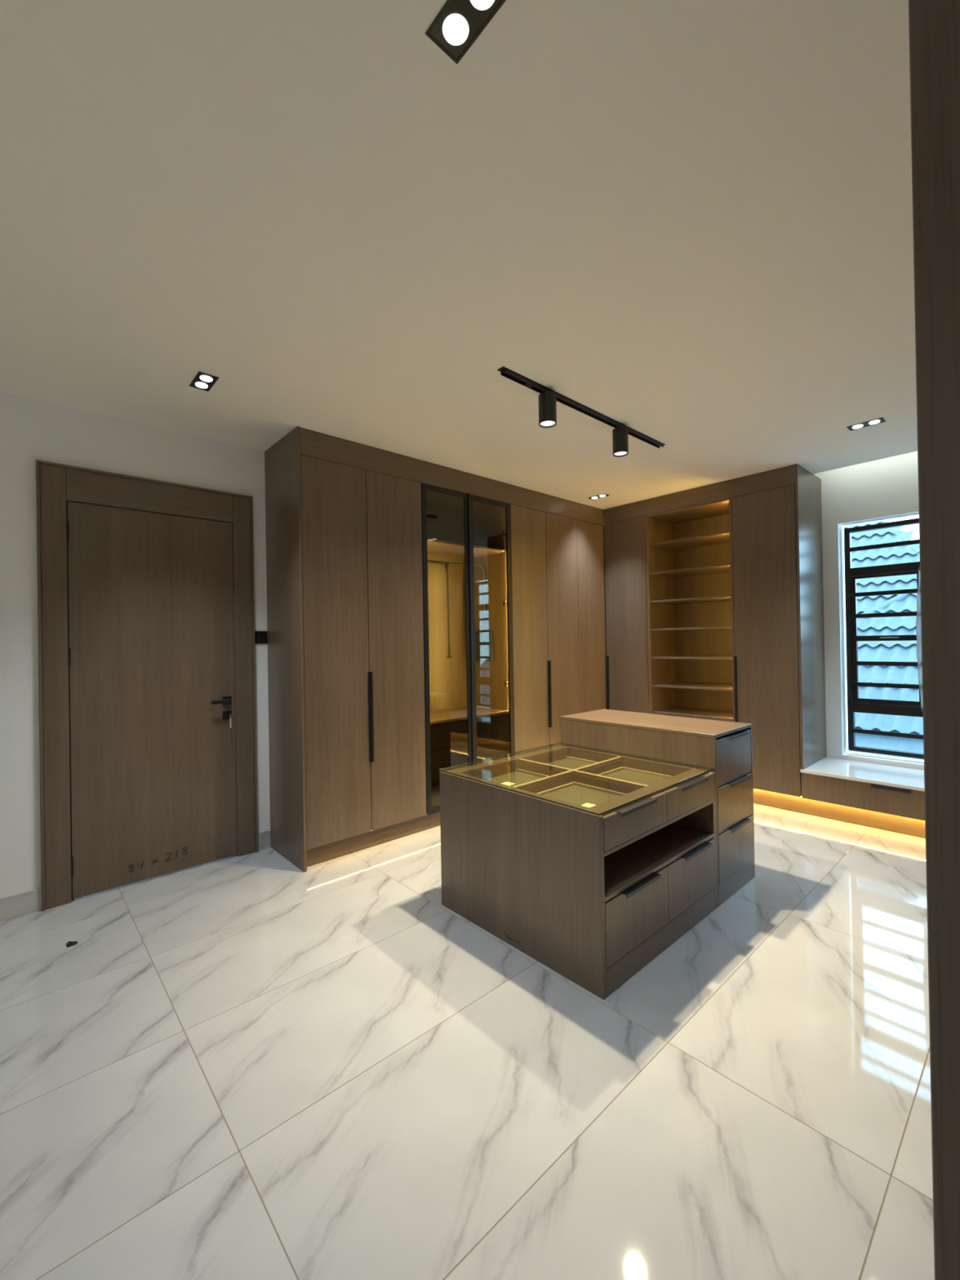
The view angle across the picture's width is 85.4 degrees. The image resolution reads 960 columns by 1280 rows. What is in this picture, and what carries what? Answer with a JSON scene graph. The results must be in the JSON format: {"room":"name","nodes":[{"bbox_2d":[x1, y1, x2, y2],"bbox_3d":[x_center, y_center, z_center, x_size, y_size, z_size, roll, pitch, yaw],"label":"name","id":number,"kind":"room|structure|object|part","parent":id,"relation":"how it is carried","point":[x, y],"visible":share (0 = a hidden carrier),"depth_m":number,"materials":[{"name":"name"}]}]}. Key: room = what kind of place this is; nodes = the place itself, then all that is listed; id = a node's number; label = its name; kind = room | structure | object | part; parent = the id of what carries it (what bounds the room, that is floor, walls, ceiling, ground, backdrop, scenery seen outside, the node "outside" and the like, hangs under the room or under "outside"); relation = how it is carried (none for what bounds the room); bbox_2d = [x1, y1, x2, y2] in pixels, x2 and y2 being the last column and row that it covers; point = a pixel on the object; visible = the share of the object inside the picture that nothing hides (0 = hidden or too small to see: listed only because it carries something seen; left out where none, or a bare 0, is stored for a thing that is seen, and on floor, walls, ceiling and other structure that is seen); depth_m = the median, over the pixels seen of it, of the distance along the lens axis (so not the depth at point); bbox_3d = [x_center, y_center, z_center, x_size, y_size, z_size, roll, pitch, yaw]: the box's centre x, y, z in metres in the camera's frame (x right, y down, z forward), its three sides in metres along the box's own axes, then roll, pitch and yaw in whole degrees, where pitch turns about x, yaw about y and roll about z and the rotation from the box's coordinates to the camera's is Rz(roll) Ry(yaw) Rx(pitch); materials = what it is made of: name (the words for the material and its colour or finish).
{"room":"walk-in closet","nodes":[
{"label":"walk-in closet","id":0,"kind":"room"},
{"bbox_2d":[0,391,270,897],"bbox_3d":[-1.081,0.097,3.994,6.452,2.824,0.150,-1,0,-42],"label":"wall","id":1,"kind":"structure","parent":0,"point":[32,429],"depth_m":2.75,"materials":[{"name":"white paint"}]},
{"bbox_2d":[35,459,257,911],"bbox_3d":[-1.951,0.233,3.152,1.104,2.374,0.208,-1,0,-42],"label":"door","id":2,"kind":"structure","parent":1,"relation":"in","point":[140,633],"depth_m":3.06,"materials":[{"name":"brown wood"}]},
{"bbox_3d":[-1.651,0.392,3.322,0.134,0.054,0.062,-1,0,-42],"label":"lever handle","id":3,"kind":"part","parent":2,"relation":"part of","materials":[{"name":"black metal"}]},
{"bbox_3d":[-1.634,0.485,3.364,0.054,0.054,0.020,-1,0,-42],"label":"lock plate","id":4,"kind":"part","parent":2,"relation":"part of","materials":[{"name":"black metal"}]},
{"bbox_2d":[228,714,231,728],"bbox_3d":[-1.607,0.518,3.346,0.010,0.089,0.042,-1,0,-42],"label":"key","id":5,"kind":"object","parent":2,"relation":"hanging from","point":[229,715],"visible":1,"depth_m":3.33,"materials":[{"name":"metal"}]},
{"bbox_2d":[254,631,267,644],"bbox_3d":[-1.484,-0.018,3.523,0.086,0.086,0.012,-1,0,-42],"label":"light switch","id":6,"kind":"object","parent":1,"relation":"attached to","point":[260,637],"visible":1,"depth_m":3.52,"materials":[{"name":"black plastic"}]},
{"bbox_2d":[257,829,271,850],"bbox_3d":[-1.465,1.352,3.513,0.099,0.122,0.012,-1,0,-42],"label":"baseboard","id":7,"kind":"structure","parent":1,"relation":"attached to","point":[264,837],"depth_m":3.51,"materials":[{"name":"grey stone"}]},
{"bbox_2d":[421,483,514,815],"bbox_3d":[-0.239,0.056,4.273,0.918,2.431,0.559,-1,0,-42],"label":"wardrobe","id":8,"kind":"object","parent":1,"relation":"attached to","point":[468,703],"depth_m":4.50,"materials":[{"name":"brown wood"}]},
{"bbox_3d":[-0.229,1.256,4.279,0.882,0.018,0.506,-1,0,-42],"label":"panel","id":9,"kind":"part","parent":8,"relation":"part of","materials":[{"name":"brown wood"}]},
{"bbox_3d":[-0.241,0.064,3.930,0.449,2.412,0.021,-1,0,-42],"label":"glass door","id":10,"kind":"part","parent":8,"relation":"part of","materials":[{"name":"clear glass"}]},
{"bbox_3d":[-0.423,0.057,4.476,0.918,2.425,0.012,-1,0,-42],"label":"panel","id":11,"kind":"part","parent":8,"relation":"part of","materials":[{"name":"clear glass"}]},
{"bbox_3d":[-0.263,-0.245,4.299,0.048,0.782,0.067,-1,0,-42],"label":"pull handle","id":12,"kind":"part","parent":8,"relation":"part of","materials":[{"name":"grey plastic"}]},
{"bbox_3d":[-0.277,-0.633,4.305,0.745,0.024,0.025,-1,0,-42],"label":"rod","id":13,"kind":"part","parent":8,"relation":"part of","materials":[{"name":"grey plastic"}]},
{"bbox_3d":[-0.282,-0.227,4.316,0.881,0.837,0.225,-1,0,-42],"label":"clothes rail","id":14,"kind":"part","parent":8,"relation":"part of","materials":[{"name":"metal"}]},
{"bbox_3d":[-0.270,-1.150,4.289,0.882,0.018,0.506,-1,0,-42],"label":"panel","id":15,"kind":"part","parent":8,"relation":"part of","materials":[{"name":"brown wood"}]},
{"bbox_2d":[426,538,504,558],"bbox_3d":[-0.275,-0.748,4.301,0.882,0.018,0.470,-1,0,-42],"label":"shelf","id":16,"kind":"object","parent":8,"relation":"attached to","point":[436,548],"depth_m":4.35,"materials":[{"name":"brown wood"}]},
{"bbox_2d":[430,706,508,724],"bbox_3d":[-0.243,0.614,4.286,0.882,0.020,0.494,-1,0,-42],"label":"shelf","id":17,"kind":"object","parent":8,"relation":"attached to","point":[443,713],"depth_m":4.32,"materials":[{"name":"brown wood"}]},
{"bbox_3d":[-0.065,0.062,4.063,0.015,2.412,0.014,-1,0,-42],"label":"handle","id":18,"kind":"part","parent":8,"relation":"part of","materials":[{"name":"black metal"}]},
{"bbox_3d":[0.022,-0.357,4.569,0.063,0.580,0.032,-1,0,-42],"label":"arm","id":19,"kind":"part","parent":8,"relation":"part of","materials":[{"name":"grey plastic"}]},
{"bbox_3d":[0.085,0.049,4.586,0.018,2.425,0.506,-1,0,-42],"label":"panel","id":20,"kind":"part","parent":8,"relation":"part of","materials":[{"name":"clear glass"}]},
{"bbox_3d":[0.097,0.060,4.240,0.460,2.412,0.021,-1,0,-42],"label":"glass door","id":21,"kind":"part","parent":8,"relation":"part of","materials":[{"name":"clear glass"}]},
{"bbox_2d":[510,504,579,755],"bbox_3d":[0.438,0.044,4.883,0.900,2.425,0.564,-1,0,-42],"label":"tall cabinet","id":22,"kind":"object","parent":1,"relation":"attached to","point":[544,545],"visible":0.57,"depth_m":4.65,"materials":[{"name":"brown wood"}]},
{"bbox_3d":[0.438,0.053,4.547,0.448,2.406,0.022,-1,0,-42],"label":"door","id":23,"kind":"part","parent":22,"relation":"part of","materials":[{"name":"brown wood"}]},
{"bbox_3d":[0.629,0.485,4.681,0.024,0.599,0.022,-1,0,-42],"label":"handle","id":24,"kind":"part","parent":22,"relation":"part of","materials":[{"name":"black metal"}]},
{"bbox_3d":[0.773,0.048,4.849,0.448,2.406,0.022,-1,0,-42],"label":"door","id":25,"kind":"part","parent":22,"relation":"part of","materials":[{"name":"brown wood"}]},
{"bbox_2d":[576,520,607,712],"bbox_3d":[1.155,0.035,5.545,1.047,2.425,0.542,-1,0,-42],"label":"tall cabinet","id":26,"kind":"object","parent":1,"relation":"attached to","point":[589,536],"visible":0.35,"depth_m":5.14,"materials":[{"name":"brown wood"}]},
{"bbox_3d":[1.532,0.030,5.895,0.018,2.425,0.506,-1,0,-42],"label":"panel","id":27,"kind":"part","parent":26,"relation":"part of","materials":[{"name":"brown wood"}]},
{"bbox_2d":[0,0,917,514],"bbox_3d":[0.390,-1.432,2.493,6.650,0.210,4.294,-1,0,-42],"label":"ceiling","id":28,"kind":"structure","parent":0,"point":[688,224],"depth_m":1.67,"materials":[{"name":"white paint"}]},
{"bbox_2d":[189,371,218,391],"bbox_3d":[-1.385,-1.294,2.609,0.090,0.005,0.185,-1,0,-42],"label":"recessed light","id":29,"kind":"object","parent":28,"relation":"in","point":[203,381],"visible":1,"depth_m":2.61,"materials":[{"name":"black metal"}]},
{"bbox_2d":[300,426,604,525],"bbox_3d":[0.077,-1.231,4.243,3.177,0.164,0.018,-1,0,-42],"label":"fascia board","id":30,"kind":"object","parent":28,"relation":"attached to","point":[314,444],"visible":1,"depth_m":3.85,"materials":[{"name":"brown wood"}]},
{"bbox_2d":[425,0,506,63],"bbox_3d":[-0.024,-1.323,1.096,0.090,0.005,0.185,-1,0,-42],"label":"recessed light","id":31,"kind":"object","parent":28,"relation":"in","point":[458,24],"visible":1,"depth_m":1.12,"materials":[{"name":"black metal"}]},
{"bbox_2d":[497,366,665,457],"bbox_3d":[0.677,-1.238,3.049,1.558,0.182,0.094,-1,0,-42],"label":"track light","id":32,"kind":"object","parent":28,"relation":"attached to","point":[548,397],"visible":1,"depth_m":2.86,"materials":[{"name":"black metal"}]},
{"bbox_2d":[587,493,608,499],"bbox_3d":[1.099,-1.326,4.820,0.090,0.005,0.185,-1,0,-42],"label":"recessed light","id":33,"kind":"object","parent":28,"relation":"in","point":[602,495],"visible":1,"depth_m":4.82,"materials":[{"name":"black metal"}]},
{"bbox_2d":[846,417,885,431],"bbox_3d":[2.426,-1.355,3.270,0.090,0.005,0.185,-1,0,-42],"label":"recessed light","id":34,"kind":"object","parent":28,"relation":"in","point":[882,420],"visible":1,"depth_m":3.27,"materials":[{"name":"black metal"}]},
{"bbox_2d":[0,803,934,1279],"bbox_3d":[0.189,1.442,2.794,6.700,0.120,5.094,-1,0,-42],"label":"floor","id":35,"kind":"structure","parent":0,"point":[255,1065],"depth_m":1.62,"materials":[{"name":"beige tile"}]},
{"bbox_2d":[66,941,77,947],"bbox_3d":[-1.900,1.408,2.422,0.043,0.015,0.044,-1,0,43],"label":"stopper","id":36,"kind":"object","parent":35,"relation":"on","point":[68,944],"visible":1,"depth_m":2.41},
{"bbox_2d":[264,426,426,871],"bbox_3d":[-0.922,0.053,3.655,0.920,2.703,0.566,-1,0,-42],"label":"tall cabinet","id":37,"kind":"object","parent":35,"relation":"on","point":[344,574],"visible":1,"depth_m":3.39,"materials":[{"name":"brown wood"}]},
{"bbox_3d":[-1.262,0.057,3.359,0.018,2.703,0.548,-1,0,-42],"label":"panel","id":38,"kind":"part","parent":37,"relation":"part of","materials":[{"name":"brown wood"}]},
{"bbox_3d":[-0.914,0.070,3.324,0.446,2.406,0.022,-1,0,-42],"label":"door","id":39,"kind":"part","parent":37,"relation":"part of","materials":[{"name":"brown wood"}]},
{"bbox_2d":[306,815,426,850],"bbox_3d":[0.123,1.269,4.263,3.219,0.018,0.013,-1,0,-42],"label":"led strip","id":40,"kind":"object","parent":37,"relation":"attached to","point":[424,815],"visible":0.12,"depth_m":3.46,"materials":[{"name":"plastic"}]},
{"bbox_3d":[-0.724,0.510,3.458,0.024,0.597,0.022,-1,0,-42],"label":"handle","id":41,"kind":"part","parent":37,"relation":"part of","materials":[{"name":"black metal"}]},
{"bbox_3d":[-0.580,0.066,3.626,0.447,2.406,0.022,-1,0,-42],"label":"door","id":42,"kind":"part","parent":37,"relation":"part of","materials":[{"name":"brown wood"}]},
{"bbox_2d":[306,812,440,866],"bbox_3d":[0.111,1.327,4.298,3.252,0.126,0.018,-1,0,-42],"label":"board","id":43,"kind":"object","parent":35,"relation":"on","point":[338,849],"visible":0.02,"depth_m":3.52,"materials":[{"name":"brown wood"}]},
{"bbox_2d":[440,745,717,999],"bbox_3d":[0.500,1.027,2.693,1.001,0.698,1.047,-1,0,-42],"label":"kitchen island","id":44,"kind":"object","parent":35,"relation":"on","point":[593,899],"visible":0.99,"depth_m":2.34,"materials":[{"name":"brown wood"}]},
{"bbox_3d":[-0.030,0.704,2.903,0.265,0.016,0.035,-1,0,-42],"label":"handle","id":45,"kind":"part","parent":44,"relation":"part of","materials":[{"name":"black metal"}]},
{"bbox_2d":[502,782,515,786],"bbox_3d":[0.146,0.751,2.719,0.060,0.002,0.052,-1,0,43],"label":"card","id":46,"kind":"object","parent":44,"relation":"on","point":[508,784],"visible":0.86,"depth_m":2.71,"materials":[{"name":"paper"}]},
{"bbox_3d":[0.137,1.032,2.365,0.018,0.698,1.005,-1,0,-42],"label":"panel","id":47,"kind":"part","parent":44,"relation":"part of","materials":[{"name":"brown wood"}]},
{"bbox_3d":[0.337,0.699,3.235,0.265,0.016,0.035,-1,0,-42],"label":"handle","id":48,"kind":"part","parent":44,"relation":"part of","materials":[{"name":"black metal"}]},
{"bbox_2d":[438,742,713,815],"bbox_3d":[0.489,0.673,2.702,0.997,0.009,1.007,-1,0,-42],"label":"glass","id":49,"kind":"object","parent":44,"relation":"on","point":[712,769],"visible":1,"depth_m":2.57,"materials":[{"name":"clear glass"}]},
{"bbox_2d":[446,745,708,816],"bbox_3d":[0.492,0.749,2.691,0.951,0.142,0.964,-1,0,-42],"label":"tray","id":50,"kind":"object","parent":44,"relation":"on","point":[575,777],"depth_m":2.65,"materials":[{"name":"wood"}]},
{"bbox_2d":[581,803,595,808],"bbox_3d":[0.492,0.744,2.337,0.060,0.002,0.052,-1,0,43],"label":"card","id":51,"kind":"object","parent":44,"relation":"on","point":[587,805],"visible":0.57,"depth_m":2.34,"materials":[{"name":"paper"}]},
{"bbox_3d":[0.649,0.749,2.167,0.478,0.130,0.019,-1,0,-42],"label":"drawer","id":52,"kind":"part","parent":44,"relation":"part of","materials":[{"name":"brown wood"}]},
{"bbox_3d":[0.648,0.689,2.152,0.265,0.016,0.035,-1,0,-42],"label":"handle","id":53,"kind":"part","parent":44,"relation":"part of","materials":[{"name":"black metal"}]},
{"bbox_3d":[0.656,1.138,2.166,0.478,0.250,0.019,-1,0,-42],"label":"drawer","id":54,"kind":"part","parent":44,"relation":"part of","materials":[{"name":"brown wood"}]},
{"bbox_3d":[0.669,1.018,2.164,0.265,0.016,0.035,-1,0,-42],"label":"handle","id":55,"kind":"part","parent":44,"relation":"part of","materials":[{"name":"black metal"}]},
{"bbox_3d":[1.001,0.744,2.486,0.466,0.130,0.019,-1,0,-42],"label":"drawer","id":56,"kind":"part","parent":44,"relation":"part of","materials":[{"name":"brown wood"}]},
{"bbox_3d":[1.008,1.133,2.484,0.466,0.250,0.019,-1,0,-42],"label":"drawer","id":57,"kind":"part","parent":44,"relation":"part of","materials":[{"name":"brown wood"}]},
{"bbox_3d":[1.016,0.684,2.484,0.265,0.016,0.035,-1,0,-42],"label":"handle","id":58,"kind":"part","parent":44,"relation":"part of","materials":[{"name":"black metal"}]},
{"bbox_3d":[0.860,1.028,3.019,0.029,0.688,1.003,-1,0,-42],"label":"panel","id":59,"kind":"part","parent":44,"relation":"part of","materials":[{"name":"brown wood"}]},
{"bbox_3d":[1.036,1.013,2.496,0.265,0.016,0.035,-1,0,-42],"label":"handle","id":60,"kind":"part","parent":44,"relation":"part of","materials":[{"name":"black metal"}]},
{"bbox_2d":[560,709,755,906],"bbox_3d":[1.050,0.929,3.195,0.491,0.880,1.050,-1,0,-42],"label":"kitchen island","id":61,"kind":"object","parent":35,"relation":"on","point":[726,747],"visible":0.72,"depth_m":2.88,"materials":[{"name":"brown wood"}]},
{"bbox_3d":[1.376,0.636,2.830,0.448,0.242,0.019,-1,0,-42],"label":"drawer","id":62,"kind":"part","parent":61,"relation":"part of","materials":[{"name":"brown wood"}]},
{"bbox_3d":[1.382,0.879,2.827,0.448,0.234,0.019,-1,0,-42],"label":"drawer","id":63,"kind":"part","parent":61,"relation":"part of","materials":[{"name":"brown wood"}]},
{"bbox_3d":[1.397,0.520,2.836,0.245,0.016,0.035,-1,0,-42],"label":"handle","id":64,"kind":"part","parent":61,"relation":"part of","materials":[{"name":"black metal"}]},
{"bbox_3d":[1.386,1.126,2.826,0.448,0.247,0.019,-1,0,-42],"label":"drawer","id":65,"kind":"part","parent":61,"relation":"part of","materials":[{"name":"brown wood"}]},
{"bbox_3d":[1.403,0.767,2.832,0.245,0.016,0.035,-1,0,-42],"label":"handle","id":66,"kind":"part","parent":61,"relation":"part of","materials":[{"name":"black metal"}]},
{"bbox_3d":[1.407,1.008,2.831,0.245,0.016,0.035,-1,0,-42],"label":"handle","id":67,"kind":"part","parent":61,"relation":"part of","materials":[{"name":"black metal"}]},
{"bbox_3d":[1.226,0.936,3.351,0.018,0.861,1.004,-1,0,-42],"label":"panel","id":68,"kind":"part","parent":61,"relation":"part of","materials":[{"name":"brown wood"}]},
{"bbox_2d":[753,788,925,838],"bbox_3d":[2.325,1.284,4.263,0.018,0.136,3.002,-1,0,-42],"label":"light strip","id":69,"kind":"object","parent":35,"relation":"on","point":[896,824],"visible":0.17,"depth_m":3.85,"materials":[{"name":"yellow plastic"}]},
{"bbox_2d":[908,0,959,1279],"bbox_3d":[2.346,-0.010,1.879,4.200,2.703,0.599,-1,0,-42],"label":"tall cabinet","id":70,"kind":"object","parent":35,"relation":"on","point":[934,25],"visible":1,"depth_m":0.68,"materials":[{"name":"brown wood"}]},
{"bbox_2d":[813,451,924,769],"bbox_3d":[2.758,-0.035,4.707,0.200,2.964,4.244,-1,0,-42],"label":"wall","id":71,"kind":"structure","parent":0,"point":[886,489],"depth_m":4.31,"materials":[{"name":"white paint"}]},
{"bbox_2d":[604,515,648,713],"bbox_3d":[1.652,0.013,5.316,0.617,2.431,0.461,-1,0,-42],"label":"tall cabinet","id":72,"kind":"object","parent":71,"relation":"attached to","point":[624,541],"visible":0.39,"depth_m":5.11,"materials":[{"name":"brown wood"}]},
{"bbox_3d":[1.294,0.439,5.273,0.020,0.550,0.020,-1,0,-42],"label":"handle","id":73,"kind":"part","parent":72,"relation":"part of","materials":[{"name":"black metal"}]},
{"bbox_2d":[645,497,734,721],"bbox_3d":[2.051,0.013,4.827,0.505,2.414,0.799,-1,0,-42],"label":"shelving unit","id":74,"kind":"object","parent":71,"relation":"attached to","point":[689,550],"visible":0.58,"depth_m":5.01,"materials":[{"name":"brown wood"}]},
{"bbox_3d":[1.785,0.020,5.113,0.493,2.410,0.018,-1,0,-42],"label":"panel","id":75,"kind":"part","parent":74,"relation":"part of","materials":[{"name":"brown wood"}]},
{"bbox_3d":[2.025,-1.184,4.830,0.493,0.018,0.757,-1,0,-42],"label":"panel","id":76,"kind":"part","parent":74,"relation":"part of","materials":[{"name":"brown wood"}]},
{"bbox_3d":[2.041,-0.915,4.835,0.466,0.018,0.762,-1,0,-42],"label":"shelf","id":77,"kind":"part","parent":74,"relation":"part of","materials":[{"name":"brown wood"}]},
{"bbox_3d":[2.050,-0.371,4.833,0.466,0.018,0.762,-1,0,-42],"label":"shelf","id":78,"kind":"part","parent":74,"relation":"part of","materials":[{"name":"brown wood"}]},
{"bbox_3d":[2.046,-0.641,4.834,0.466,0.018,0.762,-1,0,-42],"label":"shelf","id":79,"kind":"part","parent":74,"relation":"part of","materials":[{"name":"brown wood"}]},
{"bbox_3d":[2.055,-0.105,4.832,0.466,0.018,0.762,-1,0,-42],"label":"shelf","id":80,"kind":"part","parent":74,"relation":"part of","materials":[{"name":"brown wood"}]},
{"bbox_3d":[2.064,0.428,4.830,0.466,0.018,0.762,-1,0,-42],"label":"shelf","id":81,"kind":"part","parent":74,"relation":"part of","materials":[{"name":"brown wood"}]},
{"bbox_3d":[2.059,0.162,4.831,0.466,0.018,0.762,-1,0,-42],"label":"shelf","id":82,"kind":"part","parent":74,"relation":"part of","materials":[{"name":"brown wood"}]},
{"bbox_3d":[2.068,0.678,4.829,0.466,0.018,0.762,-1,0,-42],"label":"shelf","id":83,"kind":"part","parent":74,"relation":"part of","materials":[{"name":"brown wood"}]},
{"bbox_3d":[2.234,0.012,4.992,0.012,2.410,0.799,-1,0,-42],"label":"panel","id":84,"kind":"part","parent":74,"relation":"part of","materials":[{"name":"brown wood"}]},
{"bbox_2d":[732,463,826,796],"bbox_3d":[2.508,-0.072,4.370,0.620,2.563,0.498,-1,0,-42],"label":"tall cabinet","id":85,"kind":"object","parent":71,"relation":"attached to","point":[780,676],"visible":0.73,"depth_m":4.16,"materials":[{"name":"brown wood"}]},
{"bbox_2d":[604,464,795,524],"bbox_3d":[1.851,-1.266,4.662,0.018,0.149,1.740,-1,0,-42],"label":"fascia board","id":86,"kind":"object","parent":85,"relation":"attached to","point":[784,476],"visible":1,"depth_m":4.52,"materials":[{"name":"brown wood"}]},
{"bbox_3d":[2.134,0.416,4.344,0.020,0.560,0.020,-1,0,-42],"label":"handle","id":87,"kind":"part","parent":85,"relation":"part of","materials":[{"name":"black metal"}]},
{"bbox_3d":[2.297,0.007,4.189,0.022,2.411,0.469,-1,0,-42],"label":"door","id":88,"kind":"part","parent":85,"relation":"part of","materials":[{"name":"brown wood"}]},
{"bbox_3d":[2.674,-0.184,4.198,0.602,2.346,0.018,-1,0,-42],"label":"panel","id":89,"kind":"part","parent":85,"relation":"part of","materials":[{"name":"brown wood"}]},
{"bbox_2d":[800,772,924,820],"bbox_3d":[3.088,1.103,3.746,0.613,0.197,1.204,-1,0,-42],"label":"base cabinet","id":90,"kind":"object","parent":71,"relation":"attached to","point":[895,801],"visible":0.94,"depth_m":3.70,"materials":[{"name":"brown wood"}]},
{"bbox_2d":[800,756,924,791],"bbox_3d":[3.088,0.992,3.748,0.613,0.022,1.208,-1,0,-42],"label":"seat slab","id":91,"kind":"object","parent":90,"relation":"on","point":[862,771],"visible":0.79,"depth_m":3.87,"materials":[{"name":"white stone"}]},
{"bbox_3d":[2.830,1.021,3.589,0.020,0.025,0.215,-1,0,-42],"label":"handle","id":92,"kind":"part","parent":90,"relation":"part of","materials":[{"name":"black metal"}]},
{"bbox_2d":[844,517,924,759],"bbox_3d":[3.381,-0.012,4.014,0.091,1.852,0.931,-1,0,-42],"label":"window","id":93,"kind":"structure","parent":71,"relation":"in","point":[855,704],"depth_m":4.20,"materials":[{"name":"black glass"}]},
{"bbox_3d":[3.254,-0.006,4.178,0.039,1.046,0.435,-1,0,-42],"label":"sash","id":94,"kind":"part","parent":93,"relation":"part of","materials":[{"name":"black metal"}]},
{"label":"outside","id":95,"kind":"structure","parent":0,"visible":0},
{"bbox_2d":[844,520,924,759],"bbox_3d":[6.345,1.498,8.064,5.800,7.607,9.500,-1,0,-42],"label":"house roof","id":96,"kind":"structure","parent":95,"point":[868,651],"depth_m":6.99,"materials":[{"name":"blue tile"}]},
{"bbox_3d":[-2.014,0.096,0.290,0.100,2.824,4.094,-1,0,-42],"label":"wall","id":97,"kind":"structure","parent":0,"visible":0},
{"bbox_2d":[0,887,41,921],"bbox_3d":[-2.815,1.373,2.293,1.372,0.116,0.012,-1,0,-42],"label":"baseboard","id":98,"kind":"structure","parent":97,"relation":"attached to","point":[12,906],"depth_m":2.69,"materials":[{"name":"grey stone"}]}
]}

